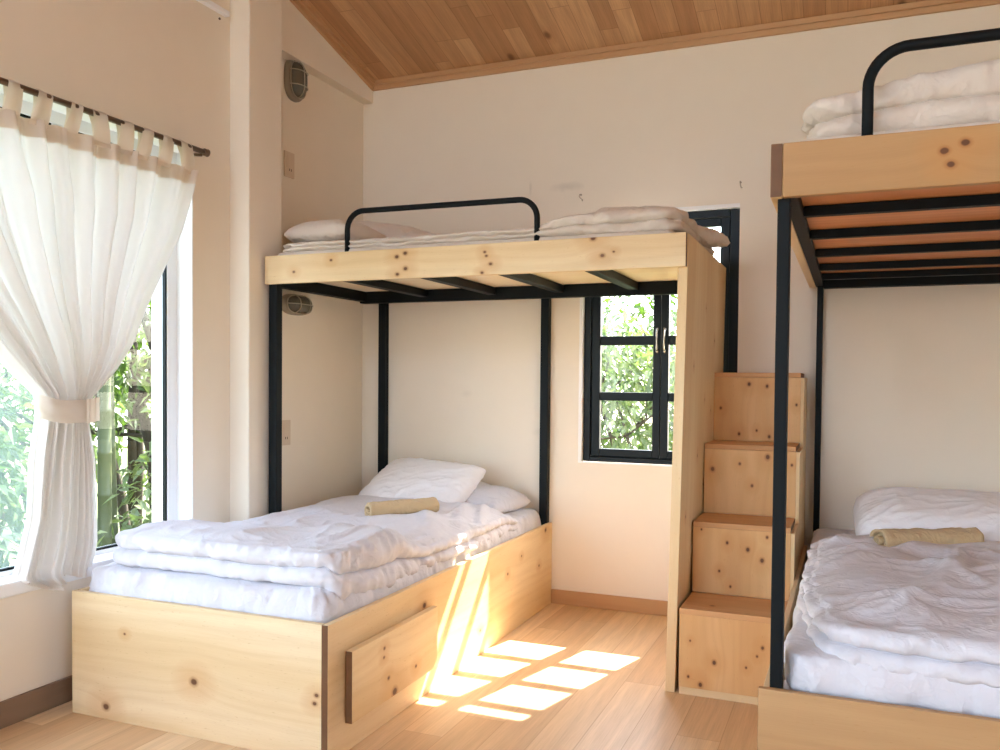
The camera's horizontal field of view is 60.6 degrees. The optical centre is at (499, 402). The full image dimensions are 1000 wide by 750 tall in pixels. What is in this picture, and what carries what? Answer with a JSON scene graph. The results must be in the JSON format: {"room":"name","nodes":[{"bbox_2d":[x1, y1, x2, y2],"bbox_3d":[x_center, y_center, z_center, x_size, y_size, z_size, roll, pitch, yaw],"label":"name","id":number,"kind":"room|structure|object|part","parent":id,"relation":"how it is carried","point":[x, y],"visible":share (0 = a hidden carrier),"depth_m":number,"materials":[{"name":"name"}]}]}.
{"room":"dormitory","nodes":[
{"label":"dormitory","id":0,"kind":"room"},
{"bbox_2d":[0,0,362,701],"bbox_3d":[-2.127,-1.166,1.607,0.220,4.448,6.750,1,2,22],"label":"wall","id":1,"kind":"structure","parent":0,"point":[160,66],"depth_m":3.57,"materials":[{"name":"paint"}]},
{"bbox_2d":[0,675,71,728],"bbox_3d":[-2.218,1.026,1.179,0.014,0.085,5.500,1,2,22],"label":"baseboard","id":2,"kind":"structure","parent":1,"relation":"attached to","point":[23,706],"depth_m":2.82,"materials":[{"name":"brown wood"}]},
{"bbox_2d":[0,84,192,598],"bbox_3d":[-1.751,-0.189,2.447,0.152,1.632,2.308,1,2,22],"label":"window","id":3,"kind":"structure","parent":1,"relation":"in","point":[175,285],"depth_m":3.49,"materials":[{"name":"white plastic"}]},
{"bbox_3d":[-1.732,0.603,2.456,0.097,0.048,2.308,1,2,22],"label":"sill","id":4,"kind":"part","parent":3,"relation":"part of","materials":[{"name":"white paint"}]},
{"bbox_2d":[0,77,209,156],"bbox_3d":[-1.668,-0.979,2.339,0.082,0.044,2.444,1,2,22],"label":"curtain rod","id":5,"kind":"object","parent":1,"relation":"attached to","point":[201,152],"visible":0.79,"depth_m":2.94,"materials":[{"name":"brown metal"}]},
{"bbox_2d":[0,78,198,590],"bbox_3d":[-1.518,-0.189,2.721,0.119,1.631,1.551,1,2,24],"label":"curtain","id":6,"kind":"object","parent":5,"relation":"hanging from","point":[91,226],"visible":1,"depth_m":2.86,"materials":[{"name":"white fabric"}]},
{"bbox_2d":[196,0,229,19],"bbox_3d":[-1.590,-1.613,2.580,0.025,0.047,2.275,1,2,22],"label":"duct","id":7,"kind":"object","parent":1,"relation":"attached to","point":[208,3],"visible":1,"depth_m":3.56,"materials":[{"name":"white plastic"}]},
{"bbox_2d":[282,420,290,445],"bbox_3d":[-1.023,0.142,4.078,0.012,0.120,0.074,1,2,22],"label":"wall socket","id":8,"kind":"object","parent":1,"relation":"attached to","point":[286,424],"visible":0.79,"depth_m":4.08,"materials":[{"name":"beige plastic"}]},
{"bbox_2d":[284,150,293,178],"bbox_3d":[-1.002,-1.133,4.069,0.012,0.120,0.074,1,2,22],"label":"wall socket","id":9,"kind":"object","parent":1,"relation":"attached to","point":[288,156],"visible":1,"depth_m":4.06,"materials":[{"name":"beige plastic"}]},
{"bbox_2d":[284,60,307,101],"bbox_3d":[-0.961,-1.540,4.078,0.075,0.196,0.140,1,2,22],"label":"lamp","id":10,"kind":"object","parent":1,"relation":"attached to","point":[295,74],"visible":1,"depth_m":4.04,"materials":[{"name":"beige plastic"}]},
{"bbox_2d":[282,294,312,315],"bbox_3d":[-0.964,-0.473,4.119,0.075,0.100,0.224,1,2,22],"label":"lamp","id":11,"kind":"object","parent":1,"relation":"attached to","point":[292,304],"visible":0.99,"depth_m":4.07,"materials":[{"name":"beige plastic"}]},
{"bbox_2d":[230,0,281,521],"bbox_3d":[-1.085,-0.492,3.781,0.120,3.008,0.228,1,2,22],"label":"pillar","id":12,"kind":"structure","parent":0,"point":[255,25],"depth_m":3.69,"materials":[{"name":"paint"}]},
{"bbox_2d":[282,0,372,103],"bbox_3d":[-0.996,-1.806,4.265,0.271,0.361,0.950,1,2,22],"label":"wall","id":13,"kind":"structure","parent":0,"point":[302,43],"depth_m":4.17,"materials":[{"name":"paint"}]},
{"bbox_2d":[290,0,374,89],"bbox_3d":[-0.845,-1.816,4.235,0.030,0.256,0.849,1,2,22],"label":"trim","id":14,"kind":"structure","parent":13,"relation":"attached to","point":[302,6],"depth_m":4.26,"materials":[{"name":"brown wood"}]},
{"bbox_2d":[0,603,757,749],"bbox_3d":[-0.027,1.144,0.930,4.850,0.100,7.000,1,2,22],"label":"floor","id":15,"kind":"structure","parent":0,"point":[569,677],"depth_m":2.91,"materials":[{"name":"brown wood"}]},
{"bbox_2d":[72,197,725,749],"bbox_3d":[-0.215,0.110,3.416,1.897,1.837,1.997,1,2,22],"label":"bunk bed","id":16,"kind":"object","parent":15,"relation":"on","point":[251,681],"visible":0.92,"depth_m":3.08,"materials":[{"name":"brown wood"}]},
{"bbox_3d":[-1.038,0.809,3.772,0.020,0.408,1.959,1,2,22],"label":"panel","id":17,"kind":"part","parent":16,"relation":"part of","materials":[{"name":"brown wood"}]},
{"bbox_3d":[-0.968,0.837,2.673,0.984,0.408,0.020,1,2,22],"label":"foot panel","id":18,"kind":"part","parent":16,"relation":"part of","materials":[{"name":"brown wood"}]},
{"bbox_3d":[-0.992,0.102,3.776,0.042,1.251,0.042,1,2,22],"label":"post","id":19,"kind":"part","parent":16,"relation":"part of","materials":[{"name":"black metal"}]},
{"bbox_2d":[89,507,540,623],"bbox_3d":[-0.594,0.628,3.593,1.016,0.205,1.988,1,2,22],"label":"mattress","id":20,"kind":"object","parent":16,"relation":"on","point":[307,603],"visible":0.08,"depth_m":2.71,"materials":[{"name":"white fabric"}]},
{"bbox_2d":[112,495,517,599],"bbox_3d":[-0.618,0.502,3.437,0.944,0.198,1.589,1,2,22],"label":"duvet","id":21,"kind":"object","parent":20,"relation":"on","point":[331,544],"visible":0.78,"depth_m":2.85,"materials":[{"name":"white fabric"}]},
{"bbox_2d":[364,497,438,515],"bbox_3d":[-0.413,0.439,3.598,0.316,0.068,0.087,0,2,-30],"label":"rolled towel","id":22,"kind":"object","parent":21,"relation":"on","point":[400,506],"visible":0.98,"depth_m":3.56,"materials":[{"name":"beige fabric"}]},
{"bbox_2d":[359,457,485,502],"bbox_3d":[-0.397,0.415,4.221,0.579,0.261,0.369,1,2,31],"label":"pillow","id":23,"kind":"object","parent":20,"relation":"on","point":[449,482],"visible":0.69,"depth_m":4.15,"materials":[{"name":"white fabric"}]},
{"bbox_2d":[465,481,530,512],"bbox_3d":[-0.128,0.459,4.244,0.481,0.158,0.323,1,2,34],"label":"pillow","id":24,"kind":"object","parent":20,"relation":"on","point":[502,499],"visible":0.33,"depth_m":4.11,"materials":[{"name":"white fabric"}]},
{"bbox_3d":[-0.635,0.083,4.645,0.042,1.251,0.042,1,2,22],"label":"post","id":25,"kind":"part","parent":16,"relation":"part of","materials":[{"name":"black metal"}]},
{"bbox_3d":[-0.342,0.840,2.801,0.024,0.217,0.567,1,2,22],"label":"drawer","id":26,"kind":"part","parent":16,"relation":"part of","materials":[{"name":"brown wood"}]},
{"bbox_3d":[-0.128,0.826,3.396,0.020,0.408,1.996,1,2,22],"label":"panel","id":27,"kind":"part","parent":16,"relation":"part of","materials":[{"name":"brown wood"}]},
{"bbox_3d":[-0.251,-0.691,3.450,0.873,0.237,0.023,1,2,22],"label":"guard rail","id":28,"kind":"part","parent":16,"relation":"part of","materials":[{"name":"black metal"}]},
{"bbox_3d":[-0.178,-0.562,3.389,1.822,0.121,0.023,1,2,22],"label":"rail","id":29,"kind":"part","parent":16,"relation":"part of","materials":[{"name":"brown wood"}]},
{"bbox_2d":[278,230,675,255],"bbox_3d":[-0.002,-0.625,3.858,1.776,0.087,0.969,1,2,22],"label":"mattress","id":30,"kind":"object","parent":16,"relation":"on","point":[651,231],"visible":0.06,"depth_m":3.37,"materials":[{"name":"beige fabric"}]},
{"bbox_2d":[283,206,714,254],"bbox_3d":[0.002,-0.710,3.812,1.784,0.115,0.901,1,2,22],"label":"duvet","id":31,"kind":"object","parent":30,"relation":"on","point":[644,218],"visible":0.4,"depth_m":3.25,"materials":[{"name":"beige fabric"}]},
{"bbox_2d":[284,219,386,242],"bbox_3d":[-0.744,-0.769,3.941,0.347,0.119,0.380,1,2,22],"label":"pillow","id":32,"kind":"object","parent":31,"relation":"on","point":[331,229],"visible":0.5,"depth_m":3.78,"materials":[{"name":"beige fabric"}]},
{"bbox_2d":[353,220,429,237],"bbox_3d":[-0.567,-0.813,4.278,0.554,0.184,0.437,1,2,16],"label":"pillow","id":33,"kind":"object","parent":31,"relation":"on","point":[389,230],"visible":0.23,"depth_m":4.06,"materials":[{"name":"beige fabric"}]},
{"bbox_2d":[698,225,729,247],"bbox_3d":[0.764,-0.710,3.625,0.343,0.104,0.289,-1,2,-44],"label":"pillow","id":34,"kind":"object","parent":30,"relation":"on","point":[711,238],"visible":0.16,"depth_m":3.56,"materials":[{"name":"beige fabric"}]},
{"bbox_3d":[0.226,0.100,4.290,0.042,1.251,0.042,1,2,22],"label":"post","id":35,"kind":"part","parent":16,"relation":"part of","materials":[{"name":"black metal"}]},
{"bbox_3d":[0.823,0.209,3.529,0.059,1.651,1.002,1,2,22],"label":"panel","id":36,"kind":"part","parent":16,"relation":"part of","materials":[{"name":"brown wood"}]},
{"bbox_2d":[679,373,806,704],"bbox_3d":[1.009,0.457,3.451,0.371,1.163,1.019,1,2,22],"label":"staircase","id":37,"kind":"structure","parent":15,"relation":"on","point":[724,640],"depth_m":3.27,"materials":[{"name":"brown wood"}]},
{"bbox_2d":[757,28,999,749],"bbox_3d":[1.466,0.121,2.723,1.027,1.880,1.999,1,2,22],"label":"bunk bed","id":38,"kind":"object","parent":15,"relation":"on","point":[922,207],"visible":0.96,"depth_m":1.99,"materials":[{"name":"brown wood"}]},
{"bbox_3d":[0.664,0.153,2.025,0.028,1.260,0.050,1,2,22],"label":"post","id":39,"kind":"part","parent":38,"relation":"part of","materials":[{"name":"black metal"}]},
{"bbox_3d":[1.001,0.857,2.942,0.015,0.390,1.978,1,2,22],"label":"panel","id":40,"kind":"part","parent":38,"relation":"part of","materials":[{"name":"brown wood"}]},
{"bbox_3d":[1.017,-0.556,2.893,0.026,0.123,1.998,1,2,22],"label":"rail","id":41,"kind":"part","parent":38,"relation":"part of","materials":[{"name":"brown wood"}]},
{"bbox_3d":[1.413,0.114,3.798,0.025,1.260,0.050,1,2,22],"label":"post","id":42,"kind":"part","parent":38,"relation":"part of","materials":[{"name":"black metal"}]},
{"bbox_3d":[1.083,0.880,1.827,1.027,0.402,0.020,1,2,22],"label":"foot panel","id":43,"kind":"part","parent":38,"relation":"part of","materials":[{"name":"brown wood"}]},
{"bbox_3d":[1.112,-0.527,1.786,0.992,0.123,0.022,1,2,22],"label":"rail","id":44,"kind":"part","parent":38,"relation":"part of","materials":[{"name":"brown wood"}]},
{"bbox_2d":[783,528,999,718],"bbox_3d":[1.472,0.668,2.744,0.968,0.206,1.978,1,2,22],"label":"mattress","id":45,"kind":"object","parent":38,"relation":"on","point":[808,668],"visible":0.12,"depth_m":1.95,"materials":[{"name":"white fabric"}]},
{"bbox_2d":[797,533,999,687],"bbox_3d":[1.409,0.527,2.599,0.927,0.162,1.655,1,2,22],"label":"duvet","id":46,"kind":"object","parent":45,"relation":"on","point":[932,610],"visible":0.87,"depth_m":2.12,"materials":[{"name":"white fabric"}]},
{"bbox_2d":[869,527,983,546],"bbox_3d":[1.490,0.475,2.982,0.386,0.079,0.099,0,1,-9],"label":"rolled towel","id":47,"kind":"object","parent":46,"relation":"on","point":[883,537],"visible":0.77,"depth_m":2.95,"materials":[{"name":"beige fabric"}]},
{"bbox_2d":[853,487,999,540],"bbox_3d":[1.712,0.455,3.302,0.650,0.229,0.432,1,2,22],"label":"pillow","id":48,"kind":"object","parent":45,"relation":"on","point":[890,507],"visible":0.62,"depth_m":3.22,"materials":[{"name":"white fabric"}]},
{"bbox_2d":[800,120,999,141],"bbox_3d":[1.478,-0.585,2.711,0.946,0.116,1.958,1,2,22],"label":"mattress","id":49,"kind":"object","parent":38,"relation":"on","point":[998,121],"visible":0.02,"depth_m":1.89,"materials":[{"name":"beige fabric"}]},
{"bbox_2d":[801,58,999,138],"bbox_3d":[1.297,-0.714,2.251,0.919,0.192,0.909,1,2,22],"label":"duvet","id":50,"kind":"object","parent":49,"relation":"on","point":[970,93],"visible":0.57,"depth_m":1.94,"materials":[{"name":"beige fabric"}]},
{"bbox_3d":[1.131,-0.659,1.803,0.678,0.280,0.025,1,2,22],"label":"guard rail","id":51,"kind":"part","parent":38,"relation":"part of","materials":[{"name":"black metal"}]},
{"bbox_2d":[305,0,924,79],"bbox_3d":[0.004,-2.498,0.837,4.950,1.874,7.100,1,2,22],"label":"ceiling","id":52,"kind":"structure","parent":0,"point":[389,38],"depth_m":4.02,"materials":[{"name":"brown wood"}]},
{"bbox_2d":[362,4,999,600],"bbox_3d":[1.251,-0.353,3.973,4.850,2.761,0.160,1,2,22],"label":"wall","id":53,"kind":"structure","parent":0,"point":[911,375],"depth_m":4.12,"materials":[{"name":"paint"}]},
{"bbox_2d":[551,589,667,615],"bbox_3d":[1.785,1.004,3.689,3.300,0.071,0.014,1,2,22],"label":"baseboard","id":54,"kind":"structure","parent":53,"relation":"attached to","point":[574,598],"depth_m":4.19,"materials":[{"name":"brown wood"}]},
{"bbox_2d":[578,203,739,466],"bbox_3d":[0.762,-0.312,4.133,0.762,1.230,0.088,1,2,22],"label":"window","id":55,"kind":"structure","parent":53,"relation":"in","point":[725,216],"depth_m":4.14,"materials":[{"name":"black paint"}]},
{"bbox_3d":[0.622,-0.304,4.201,0.343,1.142,0.034,1,2,22],"label":"sash","id":56,"kind":"part","parent":55,"relation":"part of","materials":[{"name":"black paint"}]},
{"bbox_3d":[0.754,-0.301,4.114,0.016,0.127,0.041,1,2,22],"label":"handle","id":57,"kind":"part","parent":55,"relation":"part of","materials":[{"name":"silver metal"}]},
{"bbox_3d":[0.787,-0.300,4.100,0.016,0.127,0.041,1,2,22],"label":"handle","id":58,"kind":"part","parent":55,"relation":"part of","materials":[{"name":"silver metal"}]},
{"bbox_3d":[0.929,-0.298,4.075,0.316,1.142,0.034,1,2,22],"label":"sash","id":59,"kind":"part","parent":55,"relation":"part of","materials":[{"name":"black paint"}]},
{"bbox_2d":[372,0,999,90],"bbox_3d":[1.317,-1.681,3.814,4.354,0.049,0.030,1,2,22],"label":"trim","id":60,"kind":"structure","parent":53,"relation":"attached to","point":[925,7],"depth_m":3.97,"materials":[{"name":"brown wood"}]},
{"label":"outside","id":61,"kind":"structure","parent":0,"visible":0},
{"bbox_2d":[0,444,148,565],"bbox_3d":[-1.213,1.514,6.022,26.000,0.120,22.000,1,2,22],"label":"ground","id":62,"kind":"structure","parent":61,"point":[123,454],"depth_m":10.07,"materials":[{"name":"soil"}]},
{"bbox_2d":[0,383,33,567],"bbox_3d":[-3.784,0.193,4.815,2.654,2.582,2.057,-1,2,-38],"label":"bush","id":63,"kind":"object","parent":62,"relation":"on","point":[16,477],"visible":0.45,"depth_m":5.35,"materials":[{"name":"green plant"}]},
{"bbox_2d":[0,305,151,528],"bbox_3d":[-4.515,-0.941,8.642,3.224,5.052,5.449,1,2,22],"label":"tree","id":64,"kind":"object","parent":62,"relation":"on","point":[25,425],"visible":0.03,"depth_m":8.01,"materials":[{"name":"green plant"}]},
{"bbox_2d":[6,300,151,530],"bbox_3d":[-2.741,-0.240,6.404,1.892,3.363,1.625,1,2,22],"label":"leafy tree","id":65,"kind":"object","parent":62,"relation":"on","point":[135,391],"visible":0.02,"depth_m":6.42,"materials":[{"name":"green plant"}]},
{"bbox_2d":[97,377,112,546],"bbox_3d":[-2.623,-0.660,5.623,0.797,4.200,0.777,1,2,22],"label":"stalk","id":66,"kind":"object","parent":62,"relation":"on","point":[104,430],"visible":0.09,"depth_m":5.64,"materials":[{"name":"green plant"}]},
{"bbox_2d":[111,374,118,543],"bbox_3d":[-2.713,-0.565,5.793,0.784,4.001,0.750,1,2,22],"label":"stalk","id":67,"kind":"object","parent":62,"relation":"on","point":[114,474],"visible":0.06,"depth_m":5.86,"materials":[{"name":"green plant"}]},
{"bbox_2d":[97,355,151,546],"bbox_3d":[-2.332,0.510,6.001,1.047,1.884,1.378,1,1,1],"label":"shrub","id":68,"kind":"object","parent":62,"relation":"on","point":[134,515],"visible":0.14,"depth_m":5.80,"materials":[{"name":"green plant"}]},
{"bbox_2d":[601,296,675,450],"bbox_3d":[1.202,0.245,7.263,2.375,2.419,1.363,1,2,22],"label":"bush","id":69,"kind":"object","parent":62,"relation":"on","point":[630,407],"visible":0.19,"depth_m":7.19,"materials":[{"name":"green plant"}]},
{"bbox_3d":[1.138,0.364,7.315,1.783,2.177,0.897,1,2,22],"label":"stem","id":70,"kind":"part","parent":69,"relation":"part of","materials":[{"name":"green plant"}]},
{"bbox_2d":[601,295,676,449],"bbox_3d":[1.798,-0.033,8.674,3.320,2.947,1.864,1,2,22],"label":"bush","id":71,"kind":"object","parent":62,"relation":"on","point":[641,310],"visible":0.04,"depth_m":8.62,"materials":[{"name":"green plant"}]},
{"bbox_3d":[1.655,0.272,8.765,2.050,2.330,0.838,1,2,22],"label":"stem","id":72,"kind":"part","parent":71,"relation":"part of","materials":[{"name":"green plant"}]}
]}

